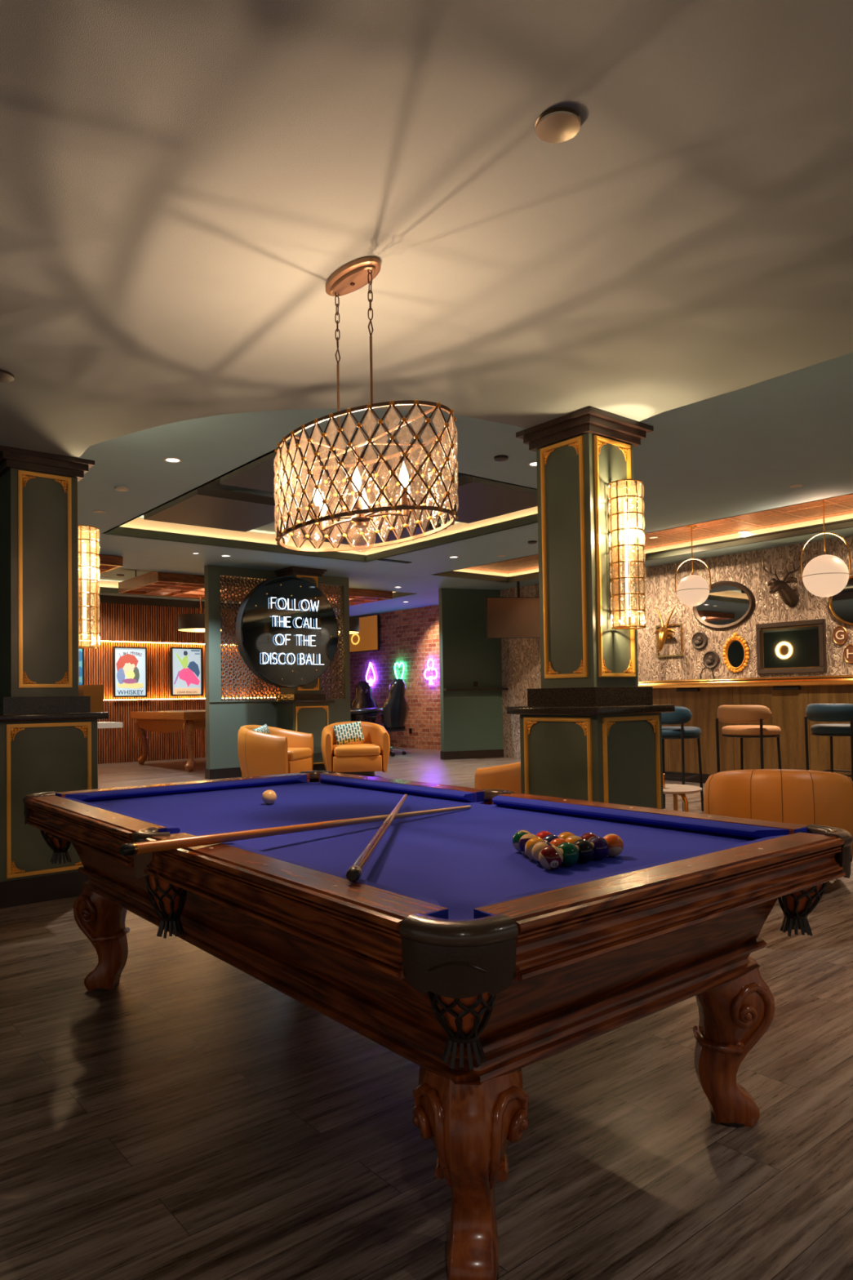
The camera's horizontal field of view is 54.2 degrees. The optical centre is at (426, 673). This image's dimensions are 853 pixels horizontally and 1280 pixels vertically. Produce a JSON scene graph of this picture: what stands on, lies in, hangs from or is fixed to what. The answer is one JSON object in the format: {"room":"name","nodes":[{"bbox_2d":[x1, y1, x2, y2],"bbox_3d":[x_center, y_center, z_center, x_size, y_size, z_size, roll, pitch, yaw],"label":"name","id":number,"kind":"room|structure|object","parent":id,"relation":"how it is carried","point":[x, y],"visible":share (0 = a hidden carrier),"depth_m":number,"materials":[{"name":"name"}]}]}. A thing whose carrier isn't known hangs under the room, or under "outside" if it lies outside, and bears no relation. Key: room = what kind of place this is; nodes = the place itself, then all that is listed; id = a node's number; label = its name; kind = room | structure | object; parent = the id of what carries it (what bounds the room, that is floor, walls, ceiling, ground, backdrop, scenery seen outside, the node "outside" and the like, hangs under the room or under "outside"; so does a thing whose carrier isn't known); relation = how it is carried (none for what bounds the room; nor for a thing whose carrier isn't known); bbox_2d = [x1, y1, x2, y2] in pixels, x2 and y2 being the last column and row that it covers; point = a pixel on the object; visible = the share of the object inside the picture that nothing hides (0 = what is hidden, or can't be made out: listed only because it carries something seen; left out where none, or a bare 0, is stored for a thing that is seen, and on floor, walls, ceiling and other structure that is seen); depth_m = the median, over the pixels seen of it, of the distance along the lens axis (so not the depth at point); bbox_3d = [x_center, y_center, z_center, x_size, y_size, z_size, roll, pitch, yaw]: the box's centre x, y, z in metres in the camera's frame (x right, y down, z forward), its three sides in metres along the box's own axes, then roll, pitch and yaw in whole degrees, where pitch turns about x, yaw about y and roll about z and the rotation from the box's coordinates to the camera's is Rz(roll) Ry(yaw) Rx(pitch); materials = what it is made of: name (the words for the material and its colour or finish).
{"room":"games hall","nodes":[
{"label":"games hall","id":0,"kind":"room"},
{"bbox_2d":[0,445,108,908],"bbox_3d":[-2.452,0.016,5.249,0.670,2.700,0.670,0,-2,-39],"label":"column","id":1,"kind":"structure","parent":0,"point":[49,732],"depth_m":5.06,"materials":[{"name":"green paint"}]},
{"bbox_2d":[78,524,99,648],"bbox_3d":[-2.239,-0.562,5.453,0.196,0.788,0.190,0,-2,-39],"label":"wall light","id":2,"kind":"object","parent":1,"relation":"attached to","point":[84,552],"visible":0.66,"depth_m":5.45,"materials":[{"name":"gold metal"}]},
{"bbox_2d":[78,684,103,711],"bbox_3d":[-2.189,0.162,5.432,0.131,0.175,0.136,0,-2,-39],"label":"box","id":3,"kind":"object","parent":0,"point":[95,692],"visible":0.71,"depth_m":5.39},
{"bbox_2d":[97,721,123,728],"bbox_3d":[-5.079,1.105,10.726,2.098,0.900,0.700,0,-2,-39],"label":"countertop","id":4,"kind":"structure","parent":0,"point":[100,724],"depth_m":11.04,"materials":[{"name":"stone"}]},
{"bbox_2d":[79,568,151,582],"bbox_3d":[-4.236,-1.805,15.016,8.320,0.020,3.320,0,-2,-39],"label":"ceiling","id":5,"kind":"structure","parent":0,"point":[128,574],"depth_m":15.02,"materials":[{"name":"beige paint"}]},
{"bbox_2d":[118,570,261,600],"bbox_3d":[-3.854,-1.618,14.545,2.400,0.390,1.800,0,-2,-39],"label":"lattice","id":6,"kind":"object","parent":5,"relation":"hanging from","point":[153,583],"visible":0.48,"depth_m":14.00,"materials":[{"name":"brown wood"}]},
{"bbox_2d":[177,591,223,631],"bbox_3d":[-4.080,-1.251,15.057,0.800,0.990,0.800,0,-2,-39],"label":"drum pendant","id":7,"kind":"object","parent":6,"relation":"hanging from","point":[186,622],"visible":0.64,"depth_m":14.68,"materials":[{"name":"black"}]},
{"bbox_2d":[178,628,221,631],"bbox_3d":[-4.072,-0.772,15.044,0.780,0.032,0.780,0,-2,-39],"label":"diffuser","id":8,"kind":"object","parent":7,"relation":"attached to","point":[180,629],"depth_m":14.83,"materials":[{"name":"white"}]},
{"bbox_2d":[349,616,359,634],"label":"drum pendant","id":9,"kind":"object","parent":5,"relation":"hanging from","point":[353,624],"depth_m":14.99,"materials":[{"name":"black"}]},
{"bbox_2d":[320,586,392,607],"bbox_3d":[-1.878,-1.606,16.157,1.700,0.390,1.800,0,-2,-39],"label":"ceiling panel","id":10,"kind":"object","parent":5,"relation":"hanging from","point":[357,596],"visible":0.18,"depth_m":15.83,"materials":[{"name":"brown wood"}]},
{"bbox_2d":[80,602,272,764],"bbox_3d":[-5.818,-0.035,16.308,7.200,3.500,0.190,0,-2,-39],"label":"wall","id":11,"kind":"structure","parent":0,"point":[119,641],"depth_m":16.29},
{"bbox_2d":[80,601,280,764],"bbox_3d":[-5.702,0.114,16.326,6.604,3.200,0.160,0,-2,-39],"label":"wall slats","id":12,"kind":"structure","parent":11,"relation":"attached to","point":[96,660],"depth_m":16.48,"materials":[{"name":"brown wood"}]},
{"bbox_2d":[78,648,84,684],"bbox_3d":[-6.662,-0.035,15.481,0.539,0.966,0.195,0,-2,-39],"label":"poster","id":13,"kind":"object","parent":12,"relation":"attached to","point":[81,651],"visible":0.11,"depth_m":15.56,"materials":[{"name":"blue paper"}]},
{"bbox_2d":[111,646,147,697],"bbox_3d":[-5.781,-0.030,16.200,0.650,0.974,0.195,0,-2,-39],"label":"poster","id":14,"kind":"object","parent":12,"relation":"attached to","point":[130,674],"visible":1,"depth_m":16.13,"materials":[{"name":"white paper"}]},
{"bbox_2d":[119,651,141,657],"bbox_3d":[-5.729,-0.375,16.145,0.451,0.111,0.002,0,-2,-39],"label":"lettering","id":15,"kind":"object","parent":14,"relation":"attached to","point":[122,654],"depth_m":16.15,"materials":[{"name":"black paper"}]},
{"bbox_2d":[117,689,143,694],"bbox_3d":[-5.721,0.356,16.123,0.506,0.085,0.002,0,-2,-39],"label":"lettering","id":16,"kind":"object","parent":14,"relation":"attached to","point":[119,691],"depth_m":16.13,"materials":[{"name":"black paper"}]},
{"bbox_2d":[79,593,240,610],"bbox_3d":[-5.735,-1.419,16.217,7.200,0.140,0.059,0,-2,-39],"label":"trim cornice slats","id":17,"kind":"structure","parent":12,"relation":"attached to","point":[103,598],"depth_m":16.41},
{"bbox_2d":[80,640,275,700],"bbox_3d":[-5.689,-0.057,16.309,6.600,1.138,0.023,0,-2,-39],"label":"trim led slats","id":18,"kind":"structure","parent":12,"relation":"attached to","point":[80,640],"depth_m":16.54,"materials":[{"name":"orange"}]},
{"bbox_2d":[169,647,203,696],"bbox_3d":[-4.896,-0.039,16.922,0.661,0.979,0.195,0,-2,-39],"label":"poster","id":19,"kind":"object","parent":12,"relation":"attached to","point":[185,663],"visible":1,"depth_m":16.84,"materials":[{"name":"white paper"}]},
{"bbox_2d":[204,564,351,779],"bbox_3d":[-2.305,-0.021,13.267,2.540,3.200,0.164,0,-2,-39],"label":"wall","id":20,"kind":"structure","parent":0,"point":[224,718],"depth_m":12.70,"materials":[{"name":"green paint"}]},
{"bbox_2d":[138,465,465,536],"bbox_3d":[-0.958,-2.035,9.480,4.140,0.020,4.850,0,-2,-39],"label":"ceiling","id":21,"kind":"structure","parent":0,"point":[269,528],"depth_m":9.52,"materials":[{"name":"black paint"}]},
{"bbox_2d":[271,566,334,770],"bbox_3d":[-1.985,-0.030,13.128,0.770,3.200,0.770,0,-2,-39],"label":"column","id":22,"kind":"structure","parent":0,"point":[304,708],"depth_m":12.90,"materials":[{"name":"green paint"}]},
{"bbox_2d":[235,576,337,687],"bbox_3d":[-2.072,-0.633,12.633,1.680,1.680,0.223,0,-2,-39],"label":"sign","id":23,"kind":"object","parent":22,"relation":"attached to","point":[286,628],"visible":1,"depth_m":12.53,"materials":[{"name":"black glass"}]},
{"bbox_2d":[320,664,333,698],"bbox_3d":[-2.841,0.024,20.213,2.550,3.500,2.300,0,-2,-39],"label":"brick wall","id":24,"kind":"structure","parent":0,"point":[322,681],"depth_m":21.66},
{"bbox_2d":[332,604,440,750],"bbox_3d":[-0.443,-0.035,19.409,0.150,3.500,6.580,0,-2,-39],"label":"brick wall","id":25,"kind":"structure","parent":0,"point":[409,637],"depth_m":19.19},
{"bbox_2d":[349,614,379,653],"bbox_3d":[-1.596,-0.971,20.595,0.144,0.857,1.469,0,-2,-39],"label":"sign","id":26,"kind":"object","parent":25,"relation":"attached to","point":[367,639],"visible":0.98,"depth_m":20.34,"materials":[{"name":"orange metal"}]},
{"bbox_2d":[424,658,437,684],"bbox_3d":[0.107,-0.049,18.567,0.064,0.581,0.445,0,-2,-39],"label":"sign","id":27,"kind":"object","parent":25,"relation":"attached to","point":[428,665],"visible":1,"depth_m":18.56,"materials":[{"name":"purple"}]},
{"bbox_2d":[0,0,852,457],"bbox_3d":[-0.708,-1.877,0.013,8.900,0.750,10.800,0,-2,-39],"label":"ceiling","id":28,"kind":"structure","parent":0,"point":[184,184],"depth_m":2.56,"materials":[{"name":"beige paint"}]},
{"bbox_2d":[0,369,14,382],"bbox_3d":[-1.984,-1.370,3.844,0.150,0.019,0.150,0,-2,-39],"label":"ceiling sensor","id":29,"kind":"object","parent":28,"relation":"attached to","point":[5,376],"visible":1,"depth_m":3.84,"materials":[{"name":"white plastic"}]},
{"bbox_2d":[274,256,457,552],"bbox_3d":[-0.239,-0.930,2.973,0.484,0.999,0.890,0,-2,-39],"label":"chandelier","id":30,"kind":"object","parent":28,"relation":"hanging from","point":[353,276],"visible":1,"depth_m":2.89,"materials":[{"name":"brown metal"}]},
{"bbox_2d":[535,106,581,143],"bbox_3d":[0.348,-1.449,2.208,0.120,0.022,0.120,0,-2,-39],"label":"ceiling sensor","id":31,"kind":"object","parent":28,"relation":"attached to","point":[560,124],"visible":1,"depth_m":2.19,"materials":[{"name":"beige plastic"}]},
{"bbox_2d":[0,746,852,1279],"bbox_3d":[-1.269,1.479,8.268,18.500,0.100,24.500,0,-2,-39],"label":"floor","id":32,"kind":"structure","parent":0,"point":[190,1117],"depth_m":2.25,"materials":[{"name":"brown wood"}]},
{"bbox_2d":[129,709,205,772],"bbox_3d":[-4.034,1.158,14.998,1.720,0.990,2.440,0,-2,-39],"label":"table","id":33,"kind":"object","parent":32,"relation":"on","point":[168,721],"visible":0.51,"depth_m":14.10,"materials":[{"name":"brown wood"}]},
{"bbox_2d":[237,724,313,777],"bbox_3d":[-2.160,1.125,11.670,0.937,0.820,0.990,-1,-2,17],"label":"armchair","id":34,"kind":"object","parent":32,"relation":"on","point":[281,751],"visible":0.88,"depth_m":11.26,"materials":[{"name":"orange leather"}]},
{"bbox_2d":[252,724,270,733],"bbox_3d":[-2.307,0.888,11.719,0.158,0.356,0.461,-1,-2,17],"label":"throw pillow","id":35,"kind":"object","parent":34,"relation":"on","point":[264,729],"visible":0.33,"depth_m":11.71,"materials":[{"name":"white fabric"}]},
{"bbox_2d":[287,747,311,760],"bbox_3d":[-2.076,1.124,11.645,0.762,0.146,0.672,-1,-2,17],"label":"seat cushion","id":36,"kind":"object","parent":34,"relation":"on","point":[293,753],"depth_m":11.51,"materials":[{"name":"orange leather"}]},
{"bbox_2d":[320,721,390,777],"bbox_3d":[-1.073,1.128,12.429,0.990,0.820,0.937,-1,-2,-11],"label":"armchair","id":37,"kind":"object","parent":32,"relation":"on","point":[370,755],"visible":0.94,"depth_m":12.03,"materials":[{"name":"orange leather"}]},
{"bbox_2d":[333,720,364,744],"bbox_3d":[-1.170,0.892,12.549,0.461,0.356,0.158,-1,-2,-11],"label":"throw pillow","id":38,"kind":"object","parent":37,"relation":"on","point":[349,732],"visible":1,"depth_m":12.50,"materials":[{"name":"teal fabric"}]},
{"bbox_2d":[333,743,380,756],"bbox_3d":[-1.057,1.127,12.342,0.672,0.146,0.762,-1,-2,-11],"label":"seat cushion","id":39,"kind":"object","parent":37,"relation":"on","point":[344,749],"depth_m":11.99,"materials":[{"name":"orange leather"}]},
{"bbox_2d":[350,707,382,721],"bbox_3d":[-1.502,1.197,17.257,1.360,0.955,1.360,0,-2,-39],"label":"table","id":40,"kind":"object","parent":32,"relation":"on","point":[354,711],"visible":0.43,"depth_m":16.76,"materials":[{"name":"black"}]},
{"bbox_2d":[350,681,383,724],"bbox_3d":[-1.373,0.940,18.722,0.862,1.539,0.879,-1,-2,-11],"label":"gaming chair","id":41,"kind":"object","parent":32,"relation":"on","point":[363,699],"visible":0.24,"depth_m":18.97,"materials":[{"name":"black leather"}]},
{"bbox_2d":[363,678,408,756],"bbox_3d":[-0.797,0.881,16.874,0.862,1.539,0.879,1,-2,-42],"label":"gaming chair","id":42,"kind":"object","parent":32,"relation":"on","point":[395,709],"visible":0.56,"depth_m":16.57,"materials":[{"name":"black leather"}]},
{"bbox_2d":[22,770,852,1279],"bbox_3d":[-0.252,0.868,2.904,1.536,0.803,2.826,0,-2,-39],"label":"pool table","id":43,"kind":"object","parent":32,"relation":"on","point":[475,962],"visible":0.98,"depth_m":2.01,"materials":[{"name":"brown wood"}]},
{"bbox_2d":[262,789,276,804],"bbox_3d":[-0.641,0.504,3.404,0.060,0.060,0.060,0,-2,-39],"label":"cue ball","id":44,"kind":"object","parent":43,"relation":"on","point":[268,797],"visible":1,"depth_m":3.38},
{"bbox_2d":[119,804,471,856],"bbox_3d":[-0.290,0.466,2.607,0.031,0.080,1.462,-2,-2,39],"label":"pool cue","id":45,"kind":"object","parent":43,"relation":"on","point":[135,848],"visible":1,"depth_m":2.33,"materials":[{"name":"brown wood"}]},
{"bbox_2d":[346,794,407,882],"bbox_3d":[-0.119,0.450,2.502,0.031,0.031,1.518,-1,-2,3],"label":"pool cue","id":46,"kind":"object","parent":43,"relation":"on","point":[357,868],"visible":1,"depth_m":2.01,"materials":[{"name":"brown wood"}]},
{"bbox_2d":[512,830,530,851],"bbox_3d":[0.265,0.460,2.290,0.060,0.060,0.060,0,-2,-39],"label":"ball","id":47,"kind":"object","parent":43,"relation":"on","point":[517,836],"visible":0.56,"depth_m":2.27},
{"bbox_2d":[518,833,537,856],"bbox_3d":[0.276,0.458,2.231,0.060,0.060,0.060,0,-2,-39],"label":"ball","id":48,"kind":"object","parent":43,"relation":"on","point":[522,841],"visible":0.44,"depth_m":2.22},
{"bbox_2d":[524,836,544,860],"bbox_3d":[0.286,0.456,2.171,0.060,0.060,0.060,0,-2,-39],"label":"ball","id":49,"kind":"object","parent":43,"relation":"on","point":[531,842],"visible":0.49,"depth_m":2.16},
{"bbox_2d":[531,840,551,864],"bbox_3d":[0.296,0.454,2.112,0.060,0.060,0.060,0,-2,-39],"label":"ball","id":50,"kind":"object","parent":43,"relation":"on","point":[537,847],"visible":0.55,"depth_m":2.10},
{"bbox_2d":[535,831,551,839],"bbox_3d":[0.322,0.458,2.269,0.060,0.060,0.060,0,-2,-39],"label":"ball","id":51,"kind":"object","parent":43,"relation":"on","point":[542,834],"visible":0.24,"depth_m":2.26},
{"bbox_2d":[538,844,563,870],"bbox_3d":[0.306,0.453,2.053,0.060,0.060,0.060,0,-2,-39],"label":"ball","id":52,"kind":"object","parent":43,"relation":"on","point":[550,856],"visible":1,"depth_m":2.03,"materials":[{"name":"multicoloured plastic"}]},
{"bbox_2d":[542,834,559,842],"bbox_3d":[0.332,0.456,2.210,0.060,0.060,0.060,0,-2,-39],"label":"ball","id":53,"kind":"object","parent":43,"relation":"on","point":[548,838],"visible":0.31,"depth_m":2.20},
{"bbox_2d":[549,838,567,847],"bbox_3d":[0.342,0.455,2.151,0.060,0.060,0.060,0,-2,-39],"label":"ball","id":54,"kind":"object","parent":43,"relation":"on","point":[556,842],"visible":0.33,"depth_m":2.14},
{"bbox_2d":[557,831,573,839],"bbox_3d":[0.378,0.457,2.248,0.060,0.060,0.060,0,-2,-39],"label":"ball","id":55,"kind":"object","parent":43,"relation":"on","point":[564,835],"visible":0.32,"depth_m":2.23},
{"bbox_2d":[557,842,579,866],"bbox_3d":[0.352,0.453,2.091,0.060,0.060,0.060,0,-2,-39],"label":"ball","id":56,"kind":"object","parent":43,"relation":"on","point":[570,851],"visible":0.88,"depth_m":2.07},
{"bbox_2d":[565,835,582,843],"bbox_3d":[0.389,0.455,2.189,0.060,0.060,0.060,0,-2,-39],"label":"ball","id":57,"kind":"object","parent":43,"relation":"on","point":[573,838],"visible":0.33,"depth_m":2.18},
{"bbox_2d":[573,839,594,862],"bbox_3d":[0.399,0.453,2.130,0.060,0.060,0.060,0,-2,-39],"label":"ball","id":58,"kind":"object","parent":43,"relation":"on","point":[585,848],"visible":0.82,"depth_m":2.11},
{"bbox_2d":[580,832,597,840],"bbox_3d":[0.435,0.455,2.228,0.060,0.060,0.060,0,-2,-39],"label":"ball","id":59,"kind":"object","parent":43,"relation":"on","point":[587,836],"visible":0.3,"depth_m":2.21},
{"bbox_2d":[588,836,609,859],"bbox_3d":[0.445,0.454,2.168,0.060,0.060,0.060,0,-2,-39],"label":"ball","id":60,"kind":"object","parent":43,"relation":"on","point":[602,848],"visible":0.84,"depth_m":2.15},
{"bbox_2d":[603,833,623,857],"bbox_3d":[0.491,0.454,2.207,0.060,0.060,0.060,0,-2,-39],"label":"ball","id":61,"kind":"object","parent":43,"relation":"on","point":[615,843],"visible":0.77,"depth_m":2.18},
{"bbox_2d":[474,761,521,804],"bbox_3d":[0.942,0.986,6.671,0.884,0.732,0.837,1,-2,-44],"label":"armchair","id":62,"kind":"object","parent":32,"relation":"on","point":[508,776],"visible":0.07,"depth_m":6.44,"materials":[{"name":"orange leather"}]},
{"bbox_2d":[661,706,703,811],"bbox_3d":[2.433,0.845,8.274,0.556,1.053,0.602,-2,-2,42],"label":"bar stool","id":63,"kind":"object","parent":32,"relation":"on","point":[682,715],"visible":0.53,"depth_m":8.03,"materials":[{"name":"teal fabric"}]},
{"bbox_2d":[662,783,702,812],"bbox_3d":[1.732,1.067,5.968,0.470,0.509,0.470,0,-2,-39],"label":"side table","id":64,"kind":"object","parent":32,"relation":"on","point":[670,788],"visible":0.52,"depth_m":5.83,"materials":[{"name":"white wood"}]},
{"bbox_2d":[638,675,852,783],"bbox_3d":[5.860,0.647,8.449,0.650,1.351,11.720,0,-2,-39],"label":"bar counter","id":65,"kind":"object","parent":32,"relation":"on","point":[787,698],"depth_m":10.27,"materials":[{"name":"brown wood"}]},
{"bbox_2d":[715,705,781,772],"bbox_3d":[3.215,0.833,8.275,0.602,1.053,0.556,1,-2,-43],"label":"bar stool","id":66,"kind":"object","parent":32,"relation":"on","point":[726,713],"visible":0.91,"depth_m":8.08,"materials":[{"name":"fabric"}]},
{"bbox_2d":[703,768,852,863],"bbox_3d":[2.185,0.926,5.168,0.884,0.732,0.837,-1,-2,20],"label":"armchair","id":67,"kind":"object","parent":32,"relation":"on","point":[798,797],"visible":0.48,"depth_m":4.82,"materials":[{"name":"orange leather"}]},
{"bbox_2d":[804,703,852,781],"bbox_3d":[4.111,0.819,8.278,0.602,1.053,0.556,0,-2,-38],"label":"bar stool","id":68,"kind":"object","parent":32,"relation":"on","point":[814,712],"visible":0.94,"depth_m":8.11,"materials":[{"name":"teal fabric"}]},
{"bbox_2d":[77,351,852,617],"bbox_3d":[-1.322,-1.909,8.359,18.500,0.280,24.500,0,-2,-39],"label":"ceiling","id":69,"kind":"structure","parent":0,"point":[740,451],"depth_m":7.53,"materials":[{"name":"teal paint"}]},
{"bbox_2d":[79,553,123,574],"bbox_3d":[-5.102,-1.680,11.528,1.450,0.390,1.000,0,-2,-39],"label":"lattice","id":70,"kind":"object","parent":69,"relation":"hanging from","point":[107,563],"visible":0.29,"depth_m":11.54,"materials":[{"name":"brown wood"}]},
{"bbox_2d":[163,457,182,462],"bbox_3d":[-2.125,-1.788,6.983,0.150,0.010,0.150,0,-2,-39],"label":"recessed light","id":71,"kind":"object","parent":69,"relation":"in","point":[172,460],"visible":1,"depth_m":6.98,"materials":[{"name":"white plastic"}]},
{"bbox_2d":[143,486,306,532],"bbox_3d":[-2.216,-1.777,9.122,1.240,0.085,1.420,0,-2,-39],"label":"ceiling panel","id":72,"kind":"object","parent":69,"relation":"hanging from","point":[206,507],"visible":0.79,"depth_m":8.91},
{"bbox_2d":[79,568,417,601],"bbox_3d":[-4.233,-1.603,15.010,8.320,0.115,3.320,0,-2,-39],"label":"trim","id":73,"kind":"structure","parent":69,"relation":"attached to","point":[102,589],"depth_m":15.65,"materials":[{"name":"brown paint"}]},
{"bbox_2d":[219,440,418,501],"bbox_3d":[-0.996,-1.836,7.627,1.240,0.085,1.440,0,-2,-39],"label":"ceiling panel","id":74,"kind":"object","parent":69,"relation":"hanging from","point":[260,474],"visible":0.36,"depth_m":7.48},
{"bbox_2d":[102,438,537,562],"bbox_3d":[-0.955,-1.802,9.474,4.140,0.115,4.850,0,-2,-39],"label":"trim","id":75,"kind":"structure","parent":69,"relation":"attached to","point":[121,531],"depth_m":10.90,"materials":[{"name":"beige paint"}]},
{"bbox_2d":[293,512,440,546],"bbox_3d":[-0.751,-1.768,10.316,1.240,0.085,1.420,0,-2,-39],"label":"diffuser","id":76,"kind":"object","parent":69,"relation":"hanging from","point":[335,535],"visible":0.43,"depth_m":10.17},
{"bbox_2d":[377,558,411,563],"bbox_3d":[-0.469,-1.667,12.354,0.560,0.016,0.100,0,-2,-39],"label":"ceiling vent","id":77,"kind":"object","parent":69,"relation":"in","point":[380,559],"visible":1,"depth_m":12.31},
{"bbox_2d":[382,475,537,523],"bbox_3d":[0.468,-1.827,8.822,1.240,0.085,1.440,0,-2,-39],"label":"ceiling panel","id":78,"kind":"object","parent":69,"relation":"hanging from","point":[478,499],"visible":0.64,"depth_m":8.60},
{"bbox_2d":[493,454,507,461],"bbox_3d":[0.631,-1.822,7.058,0.120,0.025,0.120,0,-2,-39],"label":"puck","id":79,"kind":"object","parent":69,"relation":"attached to","point":[501,457],"visible":1,"depth_m":7.02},
{"bbox_2d":[485,581,540,638],"bbox_3d":[1.656,-1.131,14.739,1.280,1.026,0.278,-1,-2,-7],"label":"television","id":80,"kind":"object","parent":69,"relation":"hanging from","point":[506,617],"visible":0.86,"depth_m":14.58,"materials":[{"name":"black metal"}]},
{"bbox_2d":[433,493,852,582],"bbox_3d":[5.084,-1.905,9.144,2.100,0.115,13.940,0,-2,-39],"label":"trim","id":81,"kind":"structure","parent":69,"relation":"attached to","point":[846,523],"depth_m":11.77,"materials":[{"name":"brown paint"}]},
{"bbox_2d":[438,587,502,751],"bbox_3d":[0.885,-0.002,15.837,1.290,3.200,0.160,0,-2,-20],"label":"wall","id":82,"kind":"structure","parent":0,"point":[471,720],"depth_m":15.72,"materials":[{"name":"paint"}]},
{"bbox_2d":[440,749,503,759],"bbox_3d":[0.904,1.522,15.792,1.302,0.150,0.184,0,-2,-20],"label":"baseboard","id":83,"kind":"structure","parent":82,"relation":"attached to","point":[491,753],"depth_m":15.68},
{"bbox_2d":[443,688,508,690],"bbox_3d":[0.936,0.293,15.675,1.270,0.040,0.158,0,-2,-20],"label":"ledge","id":84,"kind":"object","parent":82,"relation":"attached to","point":[446,689],"visible":1,"depth_m":15.57,"materials":[{"name":"wood"}]},
{"bbox_2d":[506,405,675,808],"bbox_3d":[0.924,-0.050,4.742,0.670,2.700,0.670,0,-2,-39],"label":"column","id":85,"kind":"structure","parent":0,"point":[589,732],"depth_m":4.58,"materials":[{"name":"green paint"}]},
{"bbox_2d":[608,479,645,629],"bbox_3d":[1.085,-0.639,4.512,0.194,0.788,0.184,-1,-2,9],"label":"wall light","id":86,"kind":"object","parent":85,"relation":"attached to","point":[613,500],"visible":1,"depth_m":4.51,"materials":[{"name":"gold metal"}]},
{"bbox_2d":[465,493,852,573],"bbox_3d":[5.082,-2.058,9.148,2.100,0.020,13.940,0,-2,-39],"label":"ceiling","id":87,"kind":"structure","parent":0,"point":[839,505],"depth_m":11.15,"materials":[{"name":"orange"}]},
{"bbox_2d":[674,524,711,606],"bbox_3d":[3.550,-1.434,11.132,0.423,1.073,0.423,0,-2,-17],"label":"globe pendant","id":88,"kind":"object","parent":87,"relation":"hanging from","point":[693,590],"visible":1,"depth_m":11.00,"materials":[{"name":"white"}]},
{"bbox_2d":[800,499,852,597],"bbox_3d":[4.530,-1.450,9.488,0.486,1.160,0.486,0,-2,-19],"label":"globe pendant","id":89,"kind":"object","parent":87,"relation":"hanging from","point":[824,575],"visible":0.88,"depth_m":9.33,"materials":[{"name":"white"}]},
{"bbox_2d":[500,535,852,758],"bbox_3d":[6.373,-0.253,10.027,0.150,3.220,15.460,0,-2,-39],"label":"wall","id":90,"kind":"structure","parent":0,"point":[520,657],"depth_m":12.65,"materials":[{"name":"beige paper"}]},
{"bbox_2d":[654,605,683,657],"bbox_3d":[3.700,-0.659,12.966,0.336,0.782,0.470,0,-2,-39],"label":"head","id":91,"kind":"object","parent":90,"relation":"attached to","point":[664,633],"visible":1,"depth_m":12.89},
{"bbox_2d":[691,631,707,649],"bbox_3d":[4.127,-0.501,12.624,0.050,0.270,0.270,0,-2,-39],"label":"medallion","id":92,"kind":"object","parent":90,"relation":"attached to","point":[700,639],"visible":1,"depth_m":12.61,"materials":[{"name":"paint"}]},
{"bbox_2d":[702,650,719,668],"bbox_3d":[4.250,-0.208,12.471,0.050,0.270,0.270,0,-2,-39],"label":"medallion","id":93,"kind":"object","parent":90,"relation":"attached to","point":[711,659],"visible":1,"depth_m":12.46,"materials":[{"name":"paint"}]},
{"bbox_2d":[693,580,755,630],"bbox_3d":[4.373,-1.011,12.330,0.045,0.720,1.000,0,-2,-39],"label":"oval mirror","id":94,"kind":"object","parent":90,"relation":"attached to","point":[728,605],"visible":0.88,"depth_m":12.29,"materials":[{"name":"brown metal"}]},
{"bbox_2d":[697,585,749,625],"bbox_3d":[4.383,-1.010,12.338,0.016,0.608,0.888,0,-2,-39],"label":"mirror glass","id":95,"kind":"object","parent":94,"relation":"attached to","point":[725,605],"depth_m":12.30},
{"bbox_2d":[722,631,749,672],"bbox_3d":[4.508,-0.308,12.163,0.049,0.597,0.433,0,-2,-39],"label":"gilt mirror","id":96,"kind":"object","parent":90,"relation":"attached to","point":[736,652],"visible":1,"depth_m":12.15,"materials":[{"name":"gold metal"}]},
{"bbox_2d":[727,640,744,667],"bbox_3d":[4.518,-0.286,12.167,0.016,0.402,0.282,0,-2,-39],"label":"mirror glass","id":97,"kind":"object","parent":96,"relation":"attached to","point":[735,649],"depth_m":12.16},
{"bbox_2d":[761,555,805,608],"bbox_3d":[4.900,-1.246,11.453,0.487,0.672,0.426,-1,-2,10],"label":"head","id":98,"kind":"object","parent":90,"relation":"attached to","point":[790,597],"visible":0.98,"depth_m":11.37},
{"bbox_2d":[755,618,826,675],"bbox_3d":[5.022,-0.360,11.516,0.062,0.720,0.969,0,-2,-39],"label":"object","id":99,"kind":"object","parent":90,"relation":"attached to","point":[799,646],"visible":1,"depth_m":11.50,"materials":[{"name":"wood"}]},
{"bbox_2d":[763,626,819,668],"bbox_3d":[5.037,-0.360,11.529,0.018,0.570,0.819,0,-2,-39],"label":"mirror glass","id":100,"kind":"object","parent":99,"relation":"attached to","point":[784,646],"depth_m":11.51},
{"bbox_2d":[832,625,848,645],"bbox_3d":[5.460,-0.504,11.004,0.033,0.260,0.200,0,-2,-39],"label":"plaque","id":101,"kind":"object","parent":90,"relation":"attached to","point":[840,633],"visible":1,"depth_m":11.00,"materials":[{"name":"wood"}]},
{"bbox_2d":[829,575,852,626],"bbox_3d":[5.616,-0.952,10.806,0.045,0.680,0.800,0,-2,-39],"label":"oval mirror","id":102,"kind":"object","parent":90,"relation":"attached to","point":[841,604],"visible":0.71,"depth_m":10.96,"materials":[{"name":"gold metal"}]},
{"bbox_2d":[843,644,852,663],"bbox_3d":[5.548,-0.257,10.894,0.033,0.260,0.200,0,-2,-39],"label":"plaque","id":103,"kind":"object","parent":90,"relation":"attached to","point":[848,651],"visible":1,"depth_m":10.91,"materials":[{"name":"gold metal"}]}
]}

